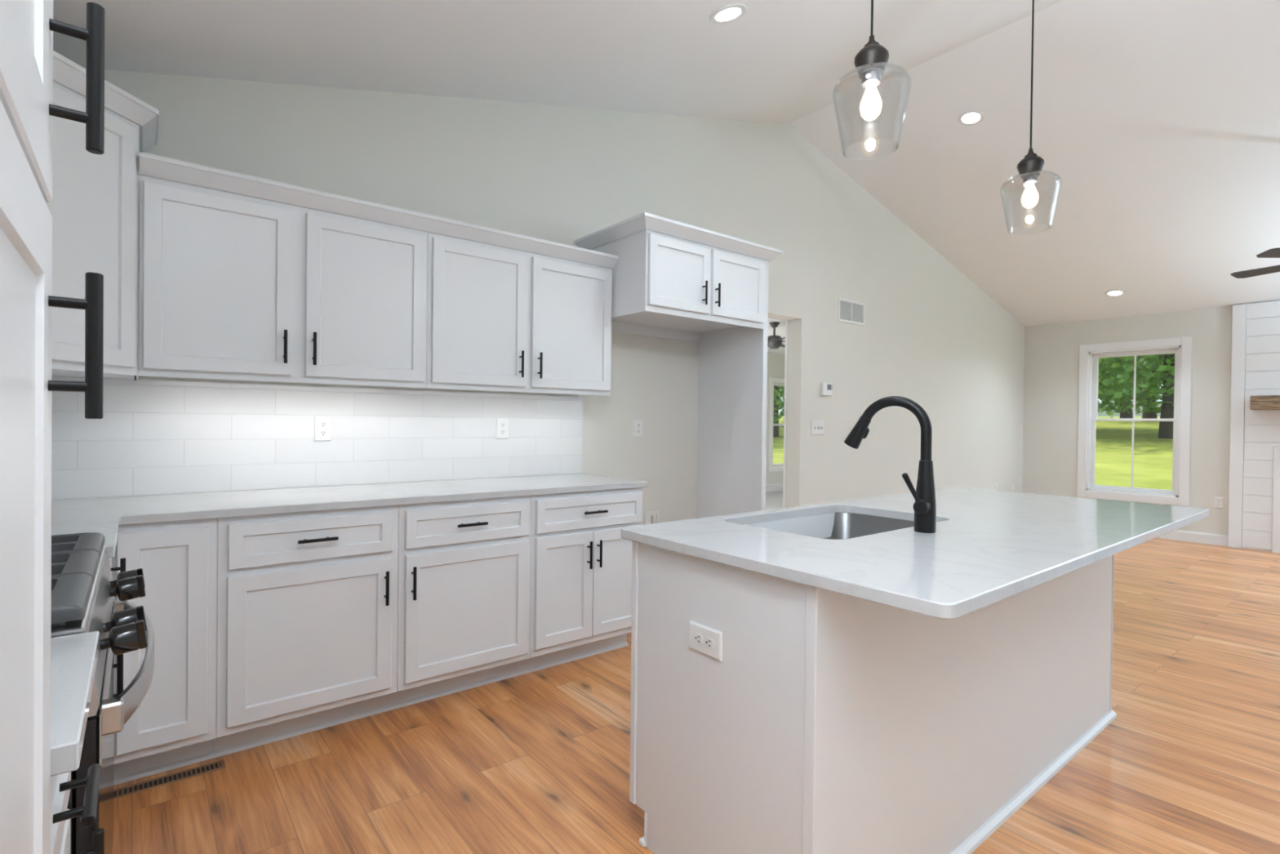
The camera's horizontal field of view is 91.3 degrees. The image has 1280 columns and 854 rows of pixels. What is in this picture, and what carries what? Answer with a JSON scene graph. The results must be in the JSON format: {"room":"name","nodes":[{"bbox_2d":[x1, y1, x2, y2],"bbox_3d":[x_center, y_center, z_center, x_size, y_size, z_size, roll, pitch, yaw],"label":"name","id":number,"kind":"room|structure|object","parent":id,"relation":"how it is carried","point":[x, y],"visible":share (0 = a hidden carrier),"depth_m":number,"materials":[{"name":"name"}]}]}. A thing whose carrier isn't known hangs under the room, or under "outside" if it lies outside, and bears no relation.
{"room":"kitchen","nodes":[
{"label":"kitchen","id":0,"kind":"room"},
{"bbox_2d":[114,653,123,697],"bbox_3d":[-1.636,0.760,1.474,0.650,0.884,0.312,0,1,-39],"label":"handle","id":1,"kind":"object","parent":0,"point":[119,665],"visible":0.08,"depth_m":1.58,"materials":[{"name":"metal"}]},
{"bbox_2d":[53,67,1024,524],"bbox_3d":[1.173,-0.626,5.142,9.854,3.659,0.140,0,1,-39],"label":"wall","id":2,"kind":"structure","parent":0,"point":[930,336],"depth_m":4.36,"materials":[{"name":"paint"}]},
{"bbox_2d":[138,174,427,387],"bbox_3d":[-1.483,-0.555,2.695,1.052,0.738,0.362,0,1,-39],"label":"upper cabinet","id":3,"kind":"object","parent":2,"relation":"attached to","point":[232,286],"visible":1,"depth_m":2.52,"materials":[{"name":"paint"}]},
{"bbox_2d":[139,151,617,268],"bbox_3d":[-0.968,-0.941,2.906,2.118,0.064,0.056,0,1,-39],"label":"crown molding","id":4,"kind":"structure","parent":3,"relation":"on","point":[150,165],"depth_m":2.68,"materials":[{"name":"paint"}]},
{"bbox_2d":[51,375,582,500],"bbox_3d":[-1.448,0.045,2.960,2.800,0.466,0.010,0,1,-39],"label":"backsplash","id":5,"kind":"structure","parent":2,"relation":"attached to","point":[152,437],"depth_m":2.83,"materials":[{"name":"white tile"}]},
{"bbox_2d":[314,416,331,440],"bbox_3d":[-1.479,0.008,2.922,0.072,0.116,0.009,0,1,-39],"label":"power outlet","id":6,"kind":"object","parent":2,"relation":"attached to","point":[322,424],"visible":1,"depth_m":2.92,"materials":[{"name":"white plastic"}]},
{"bbox_2d":[319,421,327,426],"bbox_3d":[-1.477,-0.012,2.919,0.033,0.027,0.003,0,1,-39],"label":"receptacle","id":7,"kind":"object","parent":6,"relation":"attached to","point":[322,424],"depth_m":2.92,"materials":[{"name":"grey plastic"}]},
{"bbox_2d":[319,430,327,435],"bbox_3d":[-1.478,0.028,2.920,0.033,0.027,0.003,0,1,-39],"label":"receptacle","id":8,"kind":"object","parent":6,"relation":"attached to","point":[322,433],"depth_m":2.92,"materials":[{"name":"grey plastic"}]},
{"bbox_2d":[496,417,508,439],"bbox_3d":[-0.767,0.008,3.492,0.072,0.116,0.009,0,1,-39],"label":"power outlet","id":9,"kind":"object","parent":2,"relation":"attached to","point":[502,424],"visible":1,"depth_m":3.49,"materials":[{"name":"white plastic"}]},
{"bbox_2d":[499,422,505,426],"bbox_3d":[-0.765,-0.012,3.489,0.033,0.027,0.003,0,1,-39],"label":"receptacle","id":10,"kind":"object","parent":9,"relation":"attached to","point":[501,424],"depth_m":3.49,"materials":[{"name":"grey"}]},
{"bbox_2d":[499,429,505,434],"bbox_3d":[-0.765,0.028,3.490,0.033,0.027,0.003,0,1,-39],"label":"receptacle","id":11,"kind":"object","parent":9,"relation":"attached to","point":[501,431],"depth_m":3.49,"materials":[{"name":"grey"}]},
{"bbox_2d":[426,231,612,395],"bbox_3d":[-0.656,-0.551,3.357,1.065,0.738,0.362,0,1,-39],"label":"upper cabinet","id":12,"kind":"object","parent":2,"relation":"attached to","point":[500,318],"visible":0.97,"depth_m":3.20,"materials":[{"name":"paint"}]},
{"bbox_2d":[633,419,642,436],"bbox_3d":[-0.011,0.009,4.110,0.072,0.116,0.009,0,1,-39],"label":"power outlet","id":13,"kind":"object","parent":2,"relation":"attached to","point":[637,424],"visible":1,"depth_m":4.10,"materials":[{"name":"white plastic"}]},
{"bbox_2d":[644,510,658,524],"bbox_3d":[0.081,0.634,4.193,0.120,0.140,0.012,0,1,-39],"label":"box","id":14,"kind":"object","parent":2,"relation":"attached to","point":[651,517],"visible":0.56,"depth_m":4.19,"materials":[{"name":"white plastic"}]},
{"bbox_2d":[768,317,787,507],"bbox_3d":[0.884,0.116,5.030,1.030,2.170,0.024,0,1,-39],"label":"door frame","id":15,"kind":"structure","parent":2,"relation":"in","point":[785,321],"depth_m":5.30,"materials":[{"name":"white paint"}]},
{"bbox_2d":[811,420,824,435],"bbox_3d":[1.518,0.007,5.328,0.180,0.120,0.018,0,1,-39],"label":"light switch","id":16,"kind":"object","parent":2,"relation":"attached to","point":[817,426],"visible":1,"depth_m":5.33,"materials":[{"name":"white plastic"}]},
{"bbox_2d":[820,382,832,395],"bbox_3d":[1.606,-0.324,5.385,0.140,0.110,0.030,0,1,-39],"label":"thermostat","id":17,"kind":"object","parent":2,"relation":"attached to","point":[826,388],"visible":1,"depth_m":5.36,"materials":[{"name":"white plastic"}]},
{"bbox_2d":[838,297,864,325],"bbox_3d":[1.901,-1.032,5.622,0.408,0.206,0.009,0,1,-39],"label":"air vent","id":18,"kind":"object","parent":2,"relation":"in","point":[851,312],"visible":1,"depth_m":5.62,"materials":[{"name":"white plastic"}]},
{"bbox_2d":[53,0,1279,326],"bbox_3d":[3.121,-1.875,2.715,9.854,1.436,6.350,0,1,-39],"label":"ceiling","id":19,"kind":"structure","parent":0,"point":[1157,121],"depth_m":3.93,"materials":[{"name":"paint"}]},
{"bbox_2d":[709,3,746,24],"bbox_3d":[0.413,-1.937,2.939,0.171,0.048,0.176,0,1,-34],"label":"recessed light","id":20,"kind":"object","parent":19,"relation":"in","point":[731,12],"visible":1,"depth_m":2.93,"materials":[{"name":"white plastic"}]},
{"bbox_2d":[832,0,911,155],"bbox_3d":[0.679,-1.317,1.826,0.216,1.014,0.216,0,1,-39],"label":"pendant light","id":21,"kind":"object","parent":19,"relation":"hanging from","point":[870,63],"visible":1,"depth_m":1.80,"materials":[{"name":"clear glass"}]},
{"bbox_2d":[858,65,884,88],"bbox_3d":[0.675,-1.018,1.829,0.068,0.038,0.068,0,1,-39],"label":"socket","id":22,"kind":"object","parent":21,"relation":"attached to","point":[870,76],"depth_m":1.81,"materials":[{"name":"silver metal"}]},
{"bbox_2d":[957,109,984,125],"bbox_3d":[2.420,-2.258,4.577,0.171,0.045,0.176,0,1,-34],"label":"recessed light","id":23,"kind":"object","parent":19,"relation":"in","point":[970,117],"visible":1,"depth_m":4.57,"materials":[{"name":"white plastic"}]},
{"bbox_2d":[1000,0,1062,232],"bbox_3d":[1.608,-1.466,2.567,0.216,1.310,0.216,0,1,-39],"label":"pendant light","id":24,"kind":"object","parent":19,"relation":"hanging from","point":[1030,167],"visible":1,"depth_m":2.55,"materials":[{"name":"clear glass"}]},
{"bbox_2d":[1020,171,1039,185],"bbox_3d":[1.603,-1.020,2.571,0.068,0.038,0.068,0,1,-39],"label":"socket","id":25,"kind":"object","parent":24,"relation":"attached to","point":[1029,178],"depth_m":2.55,"materials":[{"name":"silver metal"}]},
{"bbox_2d":[1104,289,1124,296],"bbox_3d":[5.119,-1.442,6.749,0.171,0.045,0.176,0,1,-34],"label":"recessed light","id":26,"kind":"object","parent":19,"relation":"in","point":[1113,292],"visible":1,"depth_m":6.74,"materials":[{"name":"white plastic"}]},
{"bbox_2d":[1230,247,1279,278],"bbox_3d":[4.830,-1.462,4.213,1.223,0.830,1.283,0,1,-39],"label":"ceiling fan","id":27,"kind":"object","parent":19,"relation":"hanging from","point":[1274,252],"visible":1,"depth_m":4.60,"materials":[{"name":"grey"}]},
{"bbox_2d":[111,490,1279,853],"bbox_3d":[2.337,1.270,4.769,11.220,0.100,10.450,0,1,-39],"label":"floor","id":28,"kind":"structure","parent":0,"point":[538,762],"depth_m":2.23,"materials":[{"name":"brown wood"}]},
{"bbox_2d":[0,0,104,853],"bbox_3d":[-0.594,0.085,0.178,0.652,2.280,0.616,0,1,-39],"label":"pantry cabinet","id":29,"kind":"object","parent":28,"relation":"on","point":[28,109],"visible":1,"depth_m":0.49,"materials":[{"name":"paint"}]},
{"bbox_2d":[50,763,104,853],"bbox_3d":[-0.924,0.776,0.579,0.642,0.884,0.398,0,1,-39],"label":"base cabinet","id":30,"kind":"object","parent":28,"relation":"on","point":[61,784],"visible":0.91,"depth_m":0.77,"materials":[{"name":"paint"}]},
{"bbox_2d":[50,631,99,776],"bbox_3d":[-0.925,0.319,0.575,0.634,0.029,0.406,0,1,-39],"label":"countertop","id":31,"kind":"structure","parent":30,"relation":"on","point":[73,657],"depth_m":0.72,"materials":[{"name":"white stone"}]},
{"bbox_2d":[50,532,154,853],"bbox_3d":[-1.266,0.733,1.070,0.687,0.954,0.769,0,1,-39],"label":"gas range","id":32,"kind":"object","parent":28,"relation":"on","point":[84,589],"visible":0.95,"depth_m":1.09,"materials":[{"name":"silver metal"}]},
{"bbox_2d":[50,544,106,637],"bbox_3d":[-1.295,0.297,1.039,0.600,0.014,0.769,0,1,-39],"label":"cooktop","id":33,"kind":"object","parent":32,"relation":"in","point":[85,624],"depth_m":0.99,"materials":[{"name":"silver metal"}]},
{"bbox_2d":[108,518,217,777],"bbox_3d":[-1.921,0.752,2.023,0.894,0.884,0.899,0,1,-39],"label":"base cabinet","id":34,"kind":"object","parent":28,"relation":"on","point":[175,719],"visible":0.4,"depth_m":2.10,"materials":[{"name":"paint"}]},
{"bbox_2d":[51,473,648,557],"bbox_3d":[-1.066,0.301,2.492,2.810,0.029,1.203,0,1,-39],"label":"countertop","id":35,"kind":"structure","parent":34,"relation":"on","point":[104,515],"depth_m":2.47,"materials":[{"name":"white stone"}]},
{"bbox_2d":[113,759,226,799],"bbox_3d":[-1.602,1.195,2.125,0.324,0.004,0.063,0,1,-39],"label":"floor vent","id":36,"kind":"object","parent":28,"relation":"in","point":[126,790],"visible":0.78,"depth_m":2.12,"materials":[{"name":"brown metal"}]},
{"bbox_2d":[213,505,398,751],"bbox_3d":[-1.403,0.754,2.585,0.615,0.884,0.664,0,1,-39],"label":"base cabinet","id":37,"kind":"object","parent":28,"relation":"on","point":[307,602],"visible":0.95,"depth_m":2.34,"materials":[{"name":"paint"}]},
{"bbox_2d":[113,641,628,785],"bbox_3d":[-0.917,1.191,2.774,2.175,0.018,0.016,0,1,-39],"label":"trim","id":38,"kind":"structure","parent":28,"relation":"on","point":[194,759],"depth_m":2.53,"materials":[{"name":"paint"}]},
{"bbox_2d":[387,495,531,704],"bbox_3d":[-0.925,0.756,2.968,0.609,0.884,0.664,0,1,-39],"label":"base cabinet","id":39,"kind":"object","parent":28,"relation":"on","point":[464,575],"visible":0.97,"depth_m":2.73,"materials":[{"name":"paint"}]},
{"bbox_2d":[517,487,642,670],"bbox_3d":[-0.425,0.758,3.368,0.668,0.884,0.664,0,1,-39],"label":"base cabinet","id":40,"kind":"object","parent":28,"relation":"on","point":[581,564],"visible":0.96,"depth_m":3.11,"materials":[{"name":"paint"}]},
{"bbox_2d":[574,212,782,518],"bbox_3d":[0.242,0.040,3.889,1.129,2.326,0.671,0,1,-39],"label":"tall cabinet","id":41,"kind":"object","parent":28,"relation":"on","point":[672,279],"visible":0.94,"depth_m":3.92,"materials":[{"name":"paint"}]},
{"bbox_2d":[629,511,1116,853],"bbox_3d":[1.002,0.784,2.265,2.117,0.884,0.670,0,1,-39],"label":"kitchen island","id":42,"kind":"object","parent":28,"relation":"on","point":[827,722],"visible":0.75,"depth_m":1.66,"materials":[{"name":"paint"}]},
{"bbox_2d":[688,620,722,661],"bbox_3d":[0.168,0.555,1.627,0.009,0.072,0.116,0,1,-39],"label":"power outlet","id":43,"kind":"object","parent":42,"relation":"attached to","point":[705,640],"visible":1,"depth_m":1.62,"materials":[{"name":"white plastic"}]},
{"bbox_2d":[693,632,702,644],"bbox_3d":[0.153,0.554,1.641,0.003,0.027,0.033,0,1,-39],"label":"receptacle","id":44,"kind":"object","parent":43,"relation":"attached to","point":[698,637],"depth_m":1.64,"materials":[{"name":"grey plastic"}]},
{"bbox_2d":[704,636,714,648],"bbox_3d":[0.178,0.555,1.610,0.003,0.027,0.033,0,1,-39],"label":"receptacle","id":45,"kind":"object","parent":43,"relation":"attached to","point":[708,641],"depth_m":1.61,"materials":[{"name":"grey plastic"}]},
{"bbox_2d":[621,486,1209,619],"bbox_3d":[1.100,0.328,2.185,2.199,0.029,0.988,0,1,-39],"label":"island countertop","id":46,"kind":"structure","parent":42,"relation":"on","point":[987,547],"depth_m":1.69,"materials":[{"name":"white stone"}]},
{"bbox_2d":[822,511,914,539],"bbox_3d":[0.666,0.451,2.106,0.747,0.222,0.492,0,1,-39],"label":"sink","id":47,"kind":"object","parent":46,"relation":"in","point":[846,525],"visible":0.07,"depth_m":2.43,"materials":[{"name":"metal"}]},
{"bbox_2d":[844,395,936,533],"bbox_3d":[0.768,0.108,1.935,0.128,0.408,0.264,0,1,-39],"label":"kitchen faucet","id":48,"kind":"object","parent":46,"relation":"on","point":[924,506],"visible":1,"depth_m":1.87,"materials":[{"name":"black metal"}]},
{"bbox_2d":[765,351,785,484],"bbox_3d":[0.430,-0.095,9.815,7.900,2.500,0.150,0,1,-39],"label":"wall","id":49,"kind":"structure","parent":0,"point":[775,362],"depth_m":11.27,"materials":[{"name":"paint"}]},
{"bbox_2d":[765,483,782,492],"bbox_3d":[0.468,1.089,9.761,7.700,0.135,0.014,0,1,-39],"label":"baseboard","id":50,"kind":"structure","parent":49,"relation":"attached to","point":[777,486],"depth_m":11.32,"materials":[{"name":"white paint"}]},
{"bbox_2d":[768,377,784,471],"bbox_3d":[2.696,-0.039,11.585,1.020,1.700,0.120,0,1,-39],"label":"window","id":51,"kind":"structure","parent":49,"relation":"in","point":[772,467],"depth_m":11.26,"materials":[{"name":"white paint"}]},
{"bbox_2d":[767,318,785,354],"bbox_3d":[1.682,-1.367,8.259,7.900,0.100,4.110,0,1,-39],"label":"ceiling","id":52,"kind":"structure","parent":0,"point":[780,329],"depth_m":8.77,"materials":[{"name":"paint"}]},
{"bbox_2d":[767,321,785,348],"bbox_3d":[1.656,-1.160,7.890,1.261,0.350,1.273,0,1,-39],"label":"ceiling fan","id":53,"kind":"object","parent":52,"relation":"hanging from","point":[774,341],"visible":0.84,"depth_m":7.83,"materials":[{"name":"grey metal"}]},
{"bbox_2d":[1022,305,1232,535],"bbox_3d":[6.939,-0.004,5.707,0.140,2.536,6.200,0,1,-39],"label":"wall","id":54,"kind":"structure","parent":0,"point":[1051,351],"depth_m":7.27,"materials":[{"name":"paint"}]},
{"bbox_2d":[1076,336,1192,506],"bbox_3d":[5.701,-0.066,7.239,0.157,1.843,1.040,0,1,-39],"label":"window","id":55,"kind":"structure","parent":54,"relation":"in","point":[1090,354],"depth_m":7.21,"materials":[{"name":"white paint"}]},
{"bbox_2d":[1155,529,1227,546],"bbox_3d":[5.549,1.179,7.313,0.014,0.112,1.961,0,1,-39],"label":"baseboard","id":56,"kind":"structure","parent":54,"relation":"attached to","point":[1177,535],"depth_m":6.74,"materials":[{"name":"white paint"}]},
{"bbox_2d":[1213,496,1223,508],"bbox_3d":[6.112,0.798,6.615,0.009,0.116,0.072,0,1,-39],"label":"power outlet","id":57,"kind":"object","parent":54,"relation":"attached to","point":[1218,501],"visible":1,"depth_m":6.61,"materials":[{"name":"white plastic"}]},
{"bbox_2d":[1227,303,1246,548],"bbox_3d":[6.178,-0.007,6.478,0.020,2.512,0.103,0,1,-39],"label":"trim","id":58,"kind":"structure","parent":54,"relation":"attached to","point":[1239,311],"depth_m":6.47,"materials":[{"name":"white paint"}]},
{"bbox_2d":[1235,300,1279,551],"bbox_3d":[7.442,0.019,4.931,0.044,2.516,4.098,0,1,-39],"label":"fireplace surround","id":59,"kind":"object","parent":54,"relation":"attached to","point":[1262,372],"depth_m":6.34,"materials":[{"name":"white paint"}]},
{"bbox_2d":[1249,395,1279,409],"bbox_3d":[6.672,-0.231,5.687,0.215,0.138,1.607,0,1,-39],"label":"mantel beam","id":60,"kind":"structure","parent":59,"relation":"attached to","point":[1263,402],"depth_m":6.16,"materials":[{"name":"brown wood"}]},
{"bbox_2d":[1271,446,1279,552],"bbox_3d":[6.835,0.734,5.640,0.012,1.060,1.604,0,1,-39],"label":"trim","id":61,"kind":"structure","parent":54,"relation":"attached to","point":[1276,491],"depth_m":6.24,"materials":[{"name":"white paint"}]},
{"label":"outside","id":62,"kind":"structure","parent":0,"visible":0},
{"bbox_2d":[773,416,1173,489],"bbox_3d":[27.891,-0.261,74.483,130.000,3.160,125.000,0,1,-39],"label":"lawn","id":63,"kind":"structure","parent":62,"point":[1153,455],"depth_m":19.83,"materials":[{"name":"green plant"}]},
{"bbox_2d":[773,385,784,437],"bbox_3d":[7.109,-4.793,33.841,15.786,10.890,16.120,0,1,-34],"label":"leafy tree","id":64,"kind":"object","parent":63,"relation":"on","point":[778,402],"visible":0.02,"depth_m":32.79,"materials":[{"name":"green plant"}]},
{"bbox_2d":[1097,401,1161,417],"bbox_3d":[45.873,-1.618,56.827,0.160,1.620,55.160,0,1,-39],"label":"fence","id":65,"kind":"object","parent":63,"relation":"on","point":[1103,414],"visible":0.02,"depth_m":58.47,"materials":[{"name":"white"}]},
{"bbox_2d":[1102,364,1162,418],"bbox_3d":[38.752,-7.335,49.697,19.760,13.577,18.549,1,0,9],"label":"leafy tree","id":66,"kind":"object","parent":63,"relation":"on","point":[1122,415],"visible":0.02,"depth_m":49.48,"materials":[{"name":"green plant"}]},
{"bbox_2d":[1101,355,1164,422],"bbox_3d":[30.814,-5.885,37.420,14.324,11.334,14.853,0,1,-18],"label":"leafy tree","id":67,"kind":"object","parent":63,"relation":"on","point":[1149,415],"visible":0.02,"depth_m":37.32,"materials":[{"name":"green plant"}]},
{"bbox_2d":[1097,356,1171,415],"bbox_3d":[20.727,-5.057,30.634,13.721,10.798,13.296,1,1,-15],"label":"leafy tree","id":68,"kind":"object","parent":63,"relation":"on","point":[1101,385],"visible":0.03,"depth_m":26.73,"materials":[{"name":"green plant"}]},
{"bbox_2d":[1097,353,1174,439],"bbox_3d":[21.540,-5.510,24.926,17.524,12.144,14.541,0,1,-43],"label":"leafy tree","id":69,"kind":"object","parent":63,"relation":"on","point":[1153,362],"visible":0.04,"depth_m":24.27,"materials":[{"name":"green plant"}]},
{"bbox_3d":[-0.653,0.003,-0.369,0.120,2.453,6.200,0,1,-39],"label":"wall","id":70,"kind":"structure","parent":0,"visible":0},
{"bbox_2d":[45,50,159,379],"bbox_3d":[-2.016,-0.670,2.022,0.733,0.967,0.723,0,1,-39],"label":"upper cabinet","id":71,"kind":"object","parent":70,"relation":"attached to","point":[93,208],"visible":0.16,"depth_m":2.11,"materials":[{"name":"paint"}]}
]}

